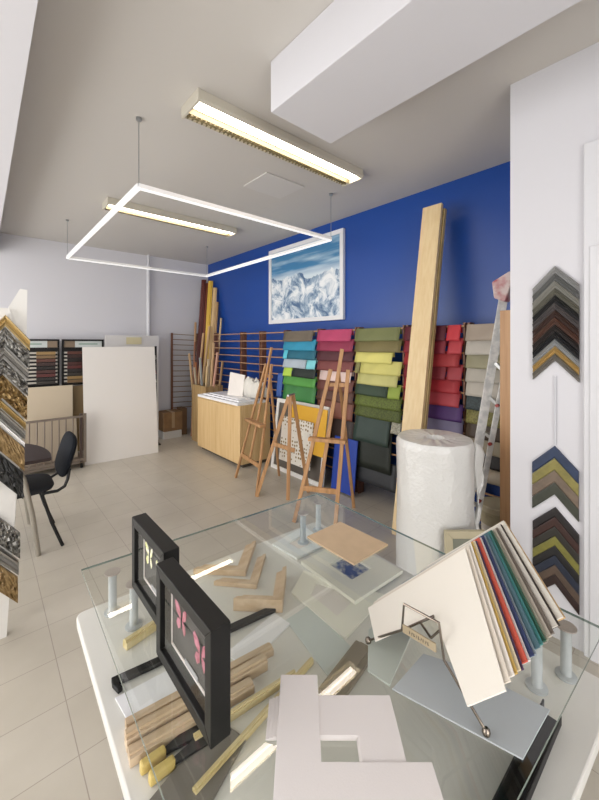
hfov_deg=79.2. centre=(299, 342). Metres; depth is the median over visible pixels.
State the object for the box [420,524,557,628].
sample
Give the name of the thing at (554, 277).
sample
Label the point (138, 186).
pendant lamp
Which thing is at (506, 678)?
sample
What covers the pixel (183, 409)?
cardboard box
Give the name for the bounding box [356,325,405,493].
rack
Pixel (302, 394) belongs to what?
sheet
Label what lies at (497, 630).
sample
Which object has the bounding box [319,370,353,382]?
sheet
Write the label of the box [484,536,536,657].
sample
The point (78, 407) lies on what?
board
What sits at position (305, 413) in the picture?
board
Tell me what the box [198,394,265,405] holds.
board
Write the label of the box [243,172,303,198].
ceiling panel
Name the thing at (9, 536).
sample
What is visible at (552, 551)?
sample
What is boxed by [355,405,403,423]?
sheet
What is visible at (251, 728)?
wooden moulding strip
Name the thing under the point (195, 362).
trim
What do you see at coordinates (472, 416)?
sheet
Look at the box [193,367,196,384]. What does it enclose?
trim
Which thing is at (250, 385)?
wrapping
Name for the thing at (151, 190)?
diffuser
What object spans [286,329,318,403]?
rack
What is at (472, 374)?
sheet
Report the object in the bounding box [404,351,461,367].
sheet
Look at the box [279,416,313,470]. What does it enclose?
printed card
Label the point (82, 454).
trolley
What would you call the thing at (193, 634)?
shadow box
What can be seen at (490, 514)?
sheet
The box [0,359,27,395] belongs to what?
sample
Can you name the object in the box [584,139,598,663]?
trim
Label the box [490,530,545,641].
sample
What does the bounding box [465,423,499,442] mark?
sheet
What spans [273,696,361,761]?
mat
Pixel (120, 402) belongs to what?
leaning board
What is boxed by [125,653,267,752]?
wooden moulding strip
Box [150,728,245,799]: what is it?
pouch
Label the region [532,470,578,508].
sample
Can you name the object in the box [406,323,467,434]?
rack
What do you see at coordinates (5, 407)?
sample
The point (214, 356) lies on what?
trim
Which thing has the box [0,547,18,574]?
sample
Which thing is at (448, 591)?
sample
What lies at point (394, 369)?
sheet
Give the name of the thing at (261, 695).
wooden moulding strip
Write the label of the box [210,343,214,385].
trim
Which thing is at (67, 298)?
wall
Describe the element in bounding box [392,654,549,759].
panel
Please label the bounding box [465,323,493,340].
sheet
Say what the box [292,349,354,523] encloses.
wooden easel
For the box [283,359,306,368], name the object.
sheet
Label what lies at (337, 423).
sheet
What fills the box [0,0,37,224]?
beam
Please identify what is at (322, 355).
sheet
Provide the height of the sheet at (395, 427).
0.137 m
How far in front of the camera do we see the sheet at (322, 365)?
4.05 m
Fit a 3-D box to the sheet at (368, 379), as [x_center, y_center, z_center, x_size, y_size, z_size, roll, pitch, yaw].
[0.781,0.359,3.630,0.061,0.137,0.489,0,0,-41]
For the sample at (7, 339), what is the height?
0.231 m
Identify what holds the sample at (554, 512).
attached to the wall pillar
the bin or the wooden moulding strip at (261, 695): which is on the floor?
the bin
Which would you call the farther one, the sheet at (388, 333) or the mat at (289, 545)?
the sheet at (388, 333)
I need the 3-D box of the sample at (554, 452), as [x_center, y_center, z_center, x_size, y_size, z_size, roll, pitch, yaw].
[1.382,0.645,1.961,0.012,0.175,0.210,0,0,-41]
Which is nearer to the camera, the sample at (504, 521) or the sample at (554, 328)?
the sample at (504, 521)
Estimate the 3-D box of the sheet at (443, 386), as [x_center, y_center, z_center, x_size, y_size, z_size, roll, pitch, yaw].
[1.161,0.359,3.198,0.061,0.137,0.521,0,0,-41]
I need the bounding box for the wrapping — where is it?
[243,376,266,397]
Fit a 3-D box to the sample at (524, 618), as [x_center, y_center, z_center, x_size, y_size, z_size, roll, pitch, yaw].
[0.346,0.563,0.801,0.204,0.186,0.328,0,0,11]
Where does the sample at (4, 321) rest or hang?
attached to the display board at (16, 312)
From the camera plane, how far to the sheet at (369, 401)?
3.59 m
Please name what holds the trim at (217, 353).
on the bin
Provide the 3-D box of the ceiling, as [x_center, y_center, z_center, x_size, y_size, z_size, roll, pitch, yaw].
[-0.966,-1.570,2.081,5.700,0.100,8.800,0,0,-41]
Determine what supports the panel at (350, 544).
on the work table at (467, 766)
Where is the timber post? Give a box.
[500,310,509,527]
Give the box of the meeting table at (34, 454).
[19,443,51,556]
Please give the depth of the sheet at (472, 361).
2.88 m
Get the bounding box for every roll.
[396,429,484,575]
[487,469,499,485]
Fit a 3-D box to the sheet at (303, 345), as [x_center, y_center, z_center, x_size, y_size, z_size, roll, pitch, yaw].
[-0.001,0.026,4.519,0.061,0.137,0.603,0,0,-41]
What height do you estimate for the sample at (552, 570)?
0.162 m
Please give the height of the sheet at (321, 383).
0.137 m
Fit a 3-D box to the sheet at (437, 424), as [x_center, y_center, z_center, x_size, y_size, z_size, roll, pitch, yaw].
[1.169,0.801,3.190,0.061,0.355,0.543,0,0,-41]
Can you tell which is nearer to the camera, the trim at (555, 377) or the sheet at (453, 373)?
the trim at (555, 377)
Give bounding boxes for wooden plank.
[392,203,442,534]
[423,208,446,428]
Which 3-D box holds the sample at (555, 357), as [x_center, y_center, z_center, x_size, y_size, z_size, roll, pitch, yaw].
[1.381,0.130,1.956,0.020,0.150,0.210,0,0,-41]
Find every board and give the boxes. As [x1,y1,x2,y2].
[0,289,26,638]
[22,418,77,465]
[24,385,72,421]
[73,385,83,450]
[82,347,157,464]
[105,335,158,439]
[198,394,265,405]
[203,391,259,401]
[210,391,250,399]
[292,404,327,457]
[331,435,357,495]
[444,529,484,553]
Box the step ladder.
[474,272,509,513]
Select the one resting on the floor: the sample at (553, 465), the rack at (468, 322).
the rack at (468, 322)
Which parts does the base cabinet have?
door, door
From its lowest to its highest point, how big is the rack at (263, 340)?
1.770 m
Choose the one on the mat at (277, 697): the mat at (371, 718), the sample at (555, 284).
the mat at (371, 718)
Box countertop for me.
[199,397,269,407]
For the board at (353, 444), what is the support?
on the floor
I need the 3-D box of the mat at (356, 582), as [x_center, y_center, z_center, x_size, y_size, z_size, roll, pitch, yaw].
[0.188,0.838,1.349,0.254,0.012,0.287,0,0,-41]
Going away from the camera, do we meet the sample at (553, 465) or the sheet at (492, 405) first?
the sample at (553, 465)
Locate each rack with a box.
[171,333,197,408]
[213,332,240,389]
[240,331,260,397]
[260,330,285,445]
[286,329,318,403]
[319,327,356,491]
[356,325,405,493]
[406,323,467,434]
[468,322,499,520]
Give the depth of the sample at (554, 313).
1.95 m
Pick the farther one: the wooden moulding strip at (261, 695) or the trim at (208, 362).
the trim at (208, 362)
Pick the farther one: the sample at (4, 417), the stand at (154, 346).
the stand at (154, 346)
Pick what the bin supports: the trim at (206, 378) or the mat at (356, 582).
the trim at (206, 378)
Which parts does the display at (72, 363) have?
panel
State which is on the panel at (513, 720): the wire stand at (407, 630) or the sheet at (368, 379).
the wire stand at (407, 630)
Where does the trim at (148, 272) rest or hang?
attached to the wall at (67, 298)
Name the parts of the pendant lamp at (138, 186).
rail, rail, rail, rail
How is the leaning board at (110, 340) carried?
on the floor
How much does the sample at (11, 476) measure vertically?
0.281 m
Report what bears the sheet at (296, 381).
on the rack at (317, 329)
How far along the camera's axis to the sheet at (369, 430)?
3.64 m
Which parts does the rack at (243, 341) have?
panel, panel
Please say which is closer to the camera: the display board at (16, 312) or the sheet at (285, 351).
the display board at (16, 312)
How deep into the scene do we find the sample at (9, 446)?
1.97 m
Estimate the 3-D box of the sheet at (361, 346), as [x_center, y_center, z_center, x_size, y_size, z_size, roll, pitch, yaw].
[0.784,0.026,3.626,0.061,0.137,0.556,0,0,-41]
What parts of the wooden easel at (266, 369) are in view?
leg, leg, leg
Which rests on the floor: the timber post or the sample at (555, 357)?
the timber post
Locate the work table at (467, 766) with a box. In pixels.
[77,493,598,799]
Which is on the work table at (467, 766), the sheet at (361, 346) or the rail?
the rail
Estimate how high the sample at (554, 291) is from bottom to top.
0.150 m
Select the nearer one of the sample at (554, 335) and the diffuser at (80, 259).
the sample at (554, 335)
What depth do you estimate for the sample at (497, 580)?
0.70 m
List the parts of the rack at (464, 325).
panel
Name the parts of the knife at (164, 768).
handle, blade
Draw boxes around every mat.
[266,699,359,761]
[269,698,360,761]
[273,528,322,559]
[273,675,443,799]
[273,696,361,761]
[276,695,406,761]
[291,570,384,639]
[301,549,402,604]
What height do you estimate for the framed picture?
1.105 m
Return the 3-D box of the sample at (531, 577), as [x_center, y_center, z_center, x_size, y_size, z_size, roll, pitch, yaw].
[0.410,0.556,0.838,0.190,0.175,0.331,0,0,10]
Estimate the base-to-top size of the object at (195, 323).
1.984 m
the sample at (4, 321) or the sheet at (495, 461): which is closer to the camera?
the sample at (4, 321)
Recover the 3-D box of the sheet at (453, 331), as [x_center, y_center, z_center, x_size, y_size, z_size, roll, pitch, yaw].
[1.300,-0.085,3.041,0.061,0.137,0.114,0,0,-41]
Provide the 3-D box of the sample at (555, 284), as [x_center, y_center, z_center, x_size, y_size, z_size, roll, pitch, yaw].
[1.381,-0.264,1.956,0.020,0.150,0.210,0,0,-41]
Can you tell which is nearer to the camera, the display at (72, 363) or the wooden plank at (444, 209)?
the wooden plank at (444, 209)
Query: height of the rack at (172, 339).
1.362 m
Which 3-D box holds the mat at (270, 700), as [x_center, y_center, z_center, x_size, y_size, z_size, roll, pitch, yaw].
[0.058,0.712,0.644,0.238,0.002,0.160,0,0,0]
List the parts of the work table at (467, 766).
white strip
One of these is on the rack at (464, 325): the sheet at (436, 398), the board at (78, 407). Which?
the sheet at (436, 398)
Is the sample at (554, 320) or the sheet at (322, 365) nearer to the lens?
the sample at (554, 320)
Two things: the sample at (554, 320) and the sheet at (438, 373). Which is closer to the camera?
the sample at (554, 320)
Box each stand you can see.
[154,346,160,444]
[365,603,490,737]
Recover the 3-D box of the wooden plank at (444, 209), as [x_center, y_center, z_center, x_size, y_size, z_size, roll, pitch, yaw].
[1.055,0.199,3.122,0.504,2.784,0.197,0,0,-41]
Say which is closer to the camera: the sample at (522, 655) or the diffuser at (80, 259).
the sample at (522, 655)
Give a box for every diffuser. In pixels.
[66,188,139,258]
[69,258,206,276]
[139,188,331,240]
[207,241,329,276]
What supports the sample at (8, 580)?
attached to the display board at (16, 312)
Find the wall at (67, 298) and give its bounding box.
[0,233,207,428]
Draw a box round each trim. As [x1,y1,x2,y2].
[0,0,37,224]
[146,255,150,335]
[188,353,192,387]
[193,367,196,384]
[195,362,197,383]
[199,358,202,385]
[205,366,208,386]
[207,359,209,386]
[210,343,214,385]
[212,356,215,385]
[213,352,218,387]
[218,362,223,387]
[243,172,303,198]
[554,376,556,444]
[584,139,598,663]
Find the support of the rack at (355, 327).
on the floor
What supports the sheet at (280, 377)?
hanging from the rack at (263, 340)
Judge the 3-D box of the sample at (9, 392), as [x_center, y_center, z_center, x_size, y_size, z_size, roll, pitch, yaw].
[-1.595,0.300,1.943,0.214,0.262,0.043,0,0,-41]
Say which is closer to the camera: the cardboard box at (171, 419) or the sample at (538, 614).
the sample at (538, 614)
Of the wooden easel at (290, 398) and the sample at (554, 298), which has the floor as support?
the wooden easel at (290, 398)
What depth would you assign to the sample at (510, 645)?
0.68 m
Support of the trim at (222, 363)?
on the bin
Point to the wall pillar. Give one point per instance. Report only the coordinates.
(554, 110)
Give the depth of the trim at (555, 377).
1.96 m
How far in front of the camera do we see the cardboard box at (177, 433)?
6.09 m
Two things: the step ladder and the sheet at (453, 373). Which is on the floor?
the step ladder
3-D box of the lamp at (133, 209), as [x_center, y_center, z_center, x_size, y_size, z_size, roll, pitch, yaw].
[-1.487,-1.480,4.353,1.544,0.078,0.244,0,0,-41]
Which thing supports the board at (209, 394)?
on the board at (199, 395)
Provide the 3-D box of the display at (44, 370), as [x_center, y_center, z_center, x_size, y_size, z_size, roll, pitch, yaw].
[-3.709,0.285,5.157,0.485,0.680,0.057,0,0,-41]
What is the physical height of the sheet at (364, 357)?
0.137 m
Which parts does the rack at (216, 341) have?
panel, panel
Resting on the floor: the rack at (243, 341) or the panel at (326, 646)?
the rack at (243, 341)
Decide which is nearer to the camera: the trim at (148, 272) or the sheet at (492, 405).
the sheet at (492, 405)
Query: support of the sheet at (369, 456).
on the rack at (360, 485)
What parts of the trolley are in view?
rail, rail, corner post, corner post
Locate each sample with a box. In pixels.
[0,315,29,349]
[0,327,29,367]
[0,346,28,379]
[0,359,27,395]
[0,375,26,419]
[0,400,25,429]
[0,409,25,439]
[0,421,24,446]
[0,427,24,470]
[0,454,22,498]
[0,518,19,557]
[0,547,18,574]
[0,565,17,602]
[193,541,255,575]
[214,554,265,588]
[233,566,286,612]
[368,548,505,706]
[373,544,510,683]
[377,542,514,677]
[394,537,527,663]
[402,532,539,649]
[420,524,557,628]
[426,520,563,619]
[471,542,517,674]
[473,540,520,671]
[475,541,523,671]
[479,535,533,656]
[480,537,530,664]
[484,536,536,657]
[488,531,543,645]
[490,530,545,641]
[492,530,548,640]
[493,529,551,637]
[495,528,554,634]
[500,524,560,628]
[504,521,565,620]
[532,266,579,294]
[532,273,579,301]
[532,281,579,308]
[532,288,579,315]
[532,295,579,322]
[532,302,579,329]
[532,310,579,336]
[532,317,579,344]
[532,324,579,351]
[532,332,579,359]
[532,339,579,366]
[532,346,579,374]
[532,354,579,381]
[532,446,578,483]
[532,458,578,496]
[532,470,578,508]
[532,482,578,521]
[533,507,578,544]
[533,517,578,554]
[533,526,578,564]
[533,536,578,574]
[533,546,578,584]
[534,555,578,594]
[538,565,578,604]
[543,574,578,614]
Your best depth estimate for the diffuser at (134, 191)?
3.07 m
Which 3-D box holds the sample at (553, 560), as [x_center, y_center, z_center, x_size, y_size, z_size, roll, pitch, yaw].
[1.383,1.229,1.959,0.012,0.162,0.210,0,0,-41]
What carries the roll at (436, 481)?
on the floor
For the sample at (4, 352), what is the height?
0.196 m
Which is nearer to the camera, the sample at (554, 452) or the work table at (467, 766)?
the work table at (467, 766)
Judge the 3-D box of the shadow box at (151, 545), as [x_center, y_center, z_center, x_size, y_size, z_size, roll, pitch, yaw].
[-0.395,0.611,0.982,0.040,0.204,0.247,0,0,-41]
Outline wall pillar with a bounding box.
[510,42,598,651]
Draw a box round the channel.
[492,699,561,799]
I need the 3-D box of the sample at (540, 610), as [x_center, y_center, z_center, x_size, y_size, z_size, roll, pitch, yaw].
[0.389,0.559,0.826,0.195,0.179,0.330,0,0,10]
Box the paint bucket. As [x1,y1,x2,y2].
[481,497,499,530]
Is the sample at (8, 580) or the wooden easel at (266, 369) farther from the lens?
the wooden easel at (266, 369)
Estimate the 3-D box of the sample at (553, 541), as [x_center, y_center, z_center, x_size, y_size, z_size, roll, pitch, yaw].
[1.383,1.125,1.959,0.012,0.162,0.210,0,0,-41]
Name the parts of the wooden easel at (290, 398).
leg, leg, leg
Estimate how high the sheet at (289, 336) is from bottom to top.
0.137 m
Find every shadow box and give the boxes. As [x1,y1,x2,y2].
[132,513,178,623]
[156,557,230,749]
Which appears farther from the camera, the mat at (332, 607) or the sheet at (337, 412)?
the sheet at (337, 412)
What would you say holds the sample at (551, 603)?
on the sample at (531, 577)
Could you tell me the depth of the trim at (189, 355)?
6.10 m
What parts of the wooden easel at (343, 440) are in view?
leg, leg, leg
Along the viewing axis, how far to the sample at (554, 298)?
1.95 m
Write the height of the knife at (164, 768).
0.024 m
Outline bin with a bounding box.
[192,383,222,441]
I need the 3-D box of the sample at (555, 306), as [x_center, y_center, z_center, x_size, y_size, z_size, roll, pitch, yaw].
[1.381,-0.145,1.956,0.020,0.150,0.210,0,0,-41]
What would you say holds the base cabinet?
on the floor
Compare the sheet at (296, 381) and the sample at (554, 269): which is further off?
the sheet at (296, 381)
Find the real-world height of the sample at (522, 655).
0.193 m
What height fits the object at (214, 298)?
2.624 m
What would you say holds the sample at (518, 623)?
in the wire stand at (407, 630)
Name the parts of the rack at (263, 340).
panel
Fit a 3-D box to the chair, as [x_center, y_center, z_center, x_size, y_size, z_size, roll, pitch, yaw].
[-2.178,1.188,2.905,0.641,0.832,0.495,0,0,-41]
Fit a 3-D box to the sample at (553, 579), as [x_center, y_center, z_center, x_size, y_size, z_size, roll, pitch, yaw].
[1.383,1.333,1.959,0.012,0.162,0.210,0,0,-41]
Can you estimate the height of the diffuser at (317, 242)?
0.006 m
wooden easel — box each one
[234,347,279,494]
[255,393,309,499]
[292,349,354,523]
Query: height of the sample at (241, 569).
0.021 m
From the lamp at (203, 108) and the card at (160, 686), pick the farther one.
the lamp at (203, 108)
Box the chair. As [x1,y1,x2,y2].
[17,431,76,545]
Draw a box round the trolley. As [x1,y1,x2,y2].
[23,413,86,473]
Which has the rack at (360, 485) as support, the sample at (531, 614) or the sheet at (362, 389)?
the sheet at (362, 389)
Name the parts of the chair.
seat, leg, backrest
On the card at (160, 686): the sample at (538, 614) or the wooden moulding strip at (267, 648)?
the wooden moulding strip at (267, 648)
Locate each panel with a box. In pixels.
[286,606,350,675]
[307,522,387,564]
[368,627,411,685]
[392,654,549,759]
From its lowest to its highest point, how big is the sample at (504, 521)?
0.171 m
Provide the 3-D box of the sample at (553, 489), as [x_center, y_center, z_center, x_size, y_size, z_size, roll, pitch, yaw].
[1.382,0.843,1.961,0.012,0.175,0.210,0,0,-41]
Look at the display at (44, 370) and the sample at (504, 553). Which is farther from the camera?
the display at (44, 370)
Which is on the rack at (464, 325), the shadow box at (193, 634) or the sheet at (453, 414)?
the sheet at (453, 414)
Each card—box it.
[115,671,176,717]
[228,372,244,395]
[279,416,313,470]
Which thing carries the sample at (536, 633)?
on the wire stand at (407, 630)
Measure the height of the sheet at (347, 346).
0.137 m
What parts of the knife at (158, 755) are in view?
handle, blade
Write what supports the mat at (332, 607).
on the work table at (467, 766)
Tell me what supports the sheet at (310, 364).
on the rack at (317, 329)
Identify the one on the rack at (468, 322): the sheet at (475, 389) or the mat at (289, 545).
the sheet at (475, 389)
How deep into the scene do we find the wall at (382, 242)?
3.87 m
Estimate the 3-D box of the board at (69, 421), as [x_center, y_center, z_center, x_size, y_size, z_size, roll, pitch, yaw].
[-3.212,1.250,4.603,0.660,0.500,0.115,0,0,-41]
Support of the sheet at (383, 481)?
on the rack at (360, 485)
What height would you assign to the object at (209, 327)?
1.906 m
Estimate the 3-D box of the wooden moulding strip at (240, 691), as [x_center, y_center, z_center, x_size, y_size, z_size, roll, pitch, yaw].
[-0.232,0.838,0.812,0.277,0.022,0.030,0,0,-34]
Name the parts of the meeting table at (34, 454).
leg, leg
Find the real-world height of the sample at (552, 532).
0.162 m
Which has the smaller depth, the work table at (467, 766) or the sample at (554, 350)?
the work table at (467, 766)
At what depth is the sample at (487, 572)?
0.68 m
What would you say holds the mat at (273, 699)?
on the mat at (270, 700)
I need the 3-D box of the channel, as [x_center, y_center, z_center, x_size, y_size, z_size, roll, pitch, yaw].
[0.430,0.830,0.696,0.365,0.036,0.037,0,0,-41]
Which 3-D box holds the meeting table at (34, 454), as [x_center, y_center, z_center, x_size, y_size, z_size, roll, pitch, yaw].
[-2.513,1.232,2.636,1.110,0.745,0.739,0,0,-41]
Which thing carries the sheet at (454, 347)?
on the rack at (464, 325)
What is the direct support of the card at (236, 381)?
on the board at (223, 393)
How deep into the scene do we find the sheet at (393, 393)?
3.46 m
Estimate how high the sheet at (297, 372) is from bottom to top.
0.137 m
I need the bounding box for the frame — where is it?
[271,398,330,486]
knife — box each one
[139,725,198,775]
[148,737,207,786]
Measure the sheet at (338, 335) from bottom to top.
0.137 m
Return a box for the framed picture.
[269,228,344,323]
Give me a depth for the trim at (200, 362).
5.92 m
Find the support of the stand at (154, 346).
on the floor
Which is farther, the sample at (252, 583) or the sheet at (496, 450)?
the sheet at (496, 450)
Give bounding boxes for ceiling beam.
[271,0,580,142]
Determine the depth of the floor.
2.71 m
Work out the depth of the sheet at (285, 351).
4.70 m
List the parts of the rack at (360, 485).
panel, panel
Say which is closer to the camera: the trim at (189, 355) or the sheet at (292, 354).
the sheet at (292, 354)
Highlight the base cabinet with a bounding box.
[198,397,269,467]
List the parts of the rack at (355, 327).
panel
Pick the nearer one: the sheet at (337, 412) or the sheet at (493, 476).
the sheet at (493, 476)
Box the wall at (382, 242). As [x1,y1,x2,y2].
[208,161,509,523]
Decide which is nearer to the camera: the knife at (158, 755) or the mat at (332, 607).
the knife at (158, 755)
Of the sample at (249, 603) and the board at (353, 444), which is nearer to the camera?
the sample at (249, 603)
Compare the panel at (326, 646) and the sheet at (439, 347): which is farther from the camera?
the sheet at (439, 347)
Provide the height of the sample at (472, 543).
0.199 m
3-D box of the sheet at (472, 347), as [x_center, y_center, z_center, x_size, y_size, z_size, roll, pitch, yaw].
[1.525,0.026,2.784,0.061,0.137,0.473,0,0,-41]
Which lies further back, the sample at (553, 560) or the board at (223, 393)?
the board at (223, 393)
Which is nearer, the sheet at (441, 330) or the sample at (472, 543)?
the sample at (472, 543)
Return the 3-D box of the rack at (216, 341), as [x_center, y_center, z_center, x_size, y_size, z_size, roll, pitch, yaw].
[-1.169,0.715,5.939,0.108,1.770,0.860,0,0,-41]
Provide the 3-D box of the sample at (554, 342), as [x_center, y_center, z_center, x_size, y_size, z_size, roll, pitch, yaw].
[1.381,0.052,1.956,0.020,0.150,0.210,0,0,-41]
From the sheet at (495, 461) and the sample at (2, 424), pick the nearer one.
the sample at (2, 424)
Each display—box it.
[26,339,59,387]
[62,339,103,384]
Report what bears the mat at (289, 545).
on the work table at (467, 766)
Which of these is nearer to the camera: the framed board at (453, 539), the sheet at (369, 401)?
the framed board at (453, 539)
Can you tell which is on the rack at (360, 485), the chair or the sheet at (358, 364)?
the sheet at (358, 364)
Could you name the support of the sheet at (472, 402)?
on the rack at (468, 322)
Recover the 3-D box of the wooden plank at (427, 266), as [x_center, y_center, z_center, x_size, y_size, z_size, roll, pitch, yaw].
[1.018,0.179,3.104,0.504,2.824,0.195,0,0,-41]
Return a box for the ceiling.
[0,0,598,264]
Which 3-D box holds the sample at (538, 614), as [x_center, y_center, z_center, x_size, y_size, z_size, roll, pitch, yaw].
[0.380,0.560,0.820,0.197,0.180,0.330,0,0,10]
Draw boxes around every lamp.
[66,116,332,276]
[102,197,236,237]
[181,87,362,186]
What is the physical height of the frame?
0.883 m
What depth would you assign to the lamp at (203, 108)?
2.57 m
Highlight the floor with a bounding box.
[0,428,598,799]
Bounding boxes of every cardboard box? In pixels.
[159,409,181,431]
[159,430,181,439]
[177,406,186,434]
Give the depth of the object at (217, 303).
6.60 m
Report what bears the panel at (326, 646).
on the work table at (467, 766)
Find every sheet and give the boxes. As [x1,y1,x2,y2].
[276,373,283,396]
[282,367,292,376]
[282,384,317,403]
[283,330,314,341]
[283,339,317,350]
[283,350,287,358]
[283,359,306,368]
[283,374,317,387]
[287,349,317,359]
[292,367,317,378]
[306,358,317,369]
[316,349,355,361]
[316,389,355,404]
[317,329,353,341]
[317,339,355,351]
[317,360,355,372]
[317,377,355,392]
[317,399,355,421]
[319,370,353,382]
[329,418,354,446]
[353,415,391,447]
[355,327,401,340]
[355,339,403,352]
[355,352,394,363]
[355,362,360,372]
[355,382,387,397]
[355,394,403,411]
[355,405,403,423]
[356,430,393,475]
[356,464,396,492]
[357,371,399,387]
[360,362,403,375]
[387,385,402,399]
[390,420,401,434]
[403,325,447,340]
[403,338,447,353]
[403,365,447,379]
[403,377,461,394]
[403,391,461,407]
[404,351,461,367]
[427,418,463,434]
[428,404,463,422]
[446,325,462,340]
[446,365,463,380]
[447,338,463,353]
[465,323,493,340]
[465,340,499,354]
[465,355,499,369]
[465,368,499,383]
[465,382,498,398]
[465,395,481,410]
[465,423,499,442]
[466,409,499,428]
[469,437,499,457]
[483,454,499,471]
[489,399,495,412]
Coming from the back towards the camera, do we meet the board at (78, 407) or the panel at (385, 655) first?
the board at (78, 407)
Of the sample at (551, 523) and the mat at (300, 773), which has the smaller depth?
the mat at (300, 773)

